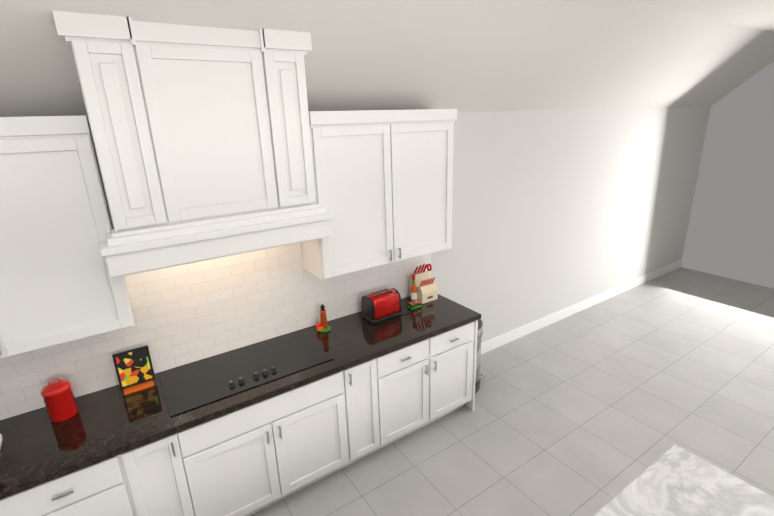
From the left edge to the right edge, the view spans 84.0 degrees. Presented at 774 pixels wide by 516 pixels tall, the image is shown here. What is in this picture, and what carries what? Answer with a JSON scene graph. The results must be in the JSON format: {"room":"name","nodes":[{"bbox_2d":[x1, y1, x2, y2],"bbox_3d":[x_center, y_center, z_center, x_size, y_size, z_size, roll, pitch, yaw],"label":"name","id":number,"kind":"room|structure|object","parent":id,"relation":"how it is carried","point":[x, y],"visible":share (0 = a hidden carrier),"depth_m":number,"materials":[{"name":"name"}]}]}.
{"room":"kitchen","nodes":[
{"label":"kitchen","id":0,"kind":"room"},
{"bbox_2d":[3,106,710,419],"bbox_3d":[0.368,-0.458,3.857,10.550,3.400,0.150,-13,21,-32],"label":"wall","id":1,"kind":"structure","parent":0,"point":[553,211],"depth_m":4.88,"materials":[{"name":"white paint"}]},
{"bbox_2d":[0,115,134,358],"bbox_3d":[-1.988,-0.062,1.984,1.225,1.100,0.378,-13,21,-32],"label":"upper cabinet","id":2,"kind":"object","parent":1,"relation":"attached to","point":[59,285],"visible":1,"depth_m":2.06,"materials":[{"name":"white wood"}]},
{"bbox_2d":[52,10,332,277],"bbox_3d":[-1.000,-0.630,2.410,1.218,1.170,0.533,-13,21,-32],"label":"range hood","id":3,"kind":"object","parent":1,"relation":"attached to","point":[201,138],"visible":1,"depth_m":2.19,"materials":[{"name":"white wood"}]},
{"bbox_2d":[0,213,430,419],"bbox_3d":[-1.117,0.146,2.895,3.638,1.068,0.008,-13,21,-32],"label":"backsplash","id":4,"kind":"structure","parent":1,"relation":"attached to","point":[188,313],"depth_m":2.88,"materials":[{"name":"white tile"}]},
{"bbox_2d":[301,109,456,279],"bbox_3d":[-0.042,-0.521,3.214,1.203,1.100,0.378,-13,21,-32],"label":"upper cabinet","id":5,"kind":"object","parent":1,"relation":"attached to","point":[383,182],"visible":0.96,"depth_m":3.04,"materials":[{"name":"white wood"}]},
{"bbox_2d":[481,259,682,354],"bbox_3d":[2.639,0.601,5.670,5.300,0.135,0.014,-13,21,-32],"label":"baseboard","id":6,"kind":"structure","parent":1,"relation":"attached to","point":[511,335],"depth_m":5.48,"materials":[{"name":"white wood"}]},
{"bbox_2d":[0,0,773,120],"bbox_3d":[0.679,-1.539,3.106,10.400,0.900,0.870,-13,21,-32],"label":"ceiling","id":7,"kind":"structure","parent":0,"point":[486,55],"depth_m":3.01,"materials":[{"name":"grey paint"}]},
{"bbox_2d":[251,267,773,515],"bbox_3d":[1.544,1.689,2.798,10.550,0.100,4.175,-13,21,-32],"label":"floor","id":8,"kind":"structure","parent":0,"point":[592,410],"depth_m":3.65,"materials":[{"name":"grey tile"}]},
{"bbox_2d":[0,294,480,515],"bbox_3d":[-0.903,1.161,2.934,3.638,0.964,0.668,-13,21,-32],"label":"base cabinet","id":9,"kind":"object","parent":8,"relation":"on","point":[250,430],"visible":1,"depth_m":2.66,"materials":[{"name":"white"}]},
{"bbox_2d":[0,434,2,449],"bbox_3d":[-2.117,0.811,2.058,0.332,0.381,0.200,-13,21,-32],"label":"stand mixer","id":10,"kind":"object","parent":9,"relation":"on","point":[1,440],"visible":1,"depth_m":2.21,"materials":[{"name":"white"}]},
{"bbox_2d":[40,378,77,422],"bbox_3d":[-1.817,0.772,2.382,0.138,0.236,0.138,-13,21,-32],"label":"canister","id":11,"kind":"object","parent":9,"relation":"on","point":[57,395],"visible":1,"depth_m":2.35,"materials":[{"name":"red"}]},
{"bbox_2d":[112,345,154,394],"bbox_3d":[-1.542,0.681,2.628,0.190,0.242,0.105,-13,21,-32],"label":"picture","id":12,"kind":"object","parent":9,"relation":"on","point":[134,370],"visible":1,"depth_m":2.62,"materials":[{"name":"multicoloured paper"}]},
{"bbox_2d":[158,331,333,417],"bbox_3d":[-0.914,0.707,2.828,1.010,0.034,0.490,-13,21,-32],"label":"cooktop","id":13,"kind":"object","parent":9,"relation":"in","point":[188,389],"depth_m":2.77,"materials":[{"name":"black glass"}]},
{"bbox_2d":[315,304,330,332],"bbox_3d":[-0.492,0.451,3.281,0.116,0.215,0.100,-13,21,-32],"label":"bottle","id":14,"kind":"object","parent":9,"relation":"on","point":[322,326],"visible":0.98,"depth_m":3.27,"materials":[{"name":"orange glass"}]},
{"bbox_2d":[361,288,400,323],"bbox_3d":[-0.039,0.374,3.488,0.301,0.208,0.188,-13,21,-32],"label":"toaster","id":15,"kind":"object","parent":9,"relation":"on","point":[377,307],"visible":1,"depth_m":3.42,"materials":[{"name":"red plastic"}]},
{"bbox_2d":[401,306,409,314],"bbox_3d":[0.118,0.437,3.604,0.090,0.006,0.180,-13,21,-32],"label":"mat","id":16,"kind":"object","parent":9,"relation":"on","point":[404,311],"visible":0.44,"depth_m":3.57,"materials":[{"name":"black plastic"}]},
{"bbox_2d":[411,274,416,301],"bbox_3d":[0.232,0.265,3.721,0.057,0.256,0.058,-13,21,-32],"label":"hot sauce bottle","id":17,"kind":"object","parent":9,"relation":"on","point":[413,292],"visible":0.92,"depth_m":3.70,"materials":[{"name":"orange"}]},
{"bbox_2d":[408,300,421,309],"bbox_3d":[0.235,0.393,3.661,0.110,0.049,0.070,-13,21,-32],"label":"tray","id":18,"kind":"object","parent":9,"relation":"on","point":[415,304],"visible":1,"depth_m":3.64,"materials":[{"name":"green plastic"}]},
{"bbox_2d":[409,264,437,303],"bbox_3d":[0.320,0.203,3.788,0.170,0.326,0.192,-13,21,-32],"label":"knife block","id":19,"kind":"object","parent":9,"relation":"on","point":[427,290],"visible":0.96,"depth_m":3.76,"materials":[{"name":"beige wood"}]},
{"bbox_2d":[475,319,484,393],"bbox_3d":[0.728,0.887,4.107,0.393,0.668,0.454,-13,21,-32],"label":"trash can","id":20,"kind":"object","parent":8,"relation":"on","point":[478,356],"visible":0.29,"depth_m":3.94,"materials":[{"name":"grey"}]},
{"bbox_2d":[593,444,773,515],"bbox_3d":[0.498,1.598,0.786,3.124,1.375,1.398,-13,21,-32],"label":"kitchen island","id":21,"kind":"object","parent":8,"relation":"on","point":[675,480],"visible":1,"depth_m":1.80,"materials":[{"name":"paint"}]},
{"bbox_2d":[627,0,773,32],"bbox_3d":[1.768,-1.425,1.425,10.400,0.145,3.070,-13,21,-32],"label":"ceiling","id":22,"kind":"structure","parent":0,"point":[757,14],"depth_m":3.63,"materials":[{"name":"grey paint"}]}
]}

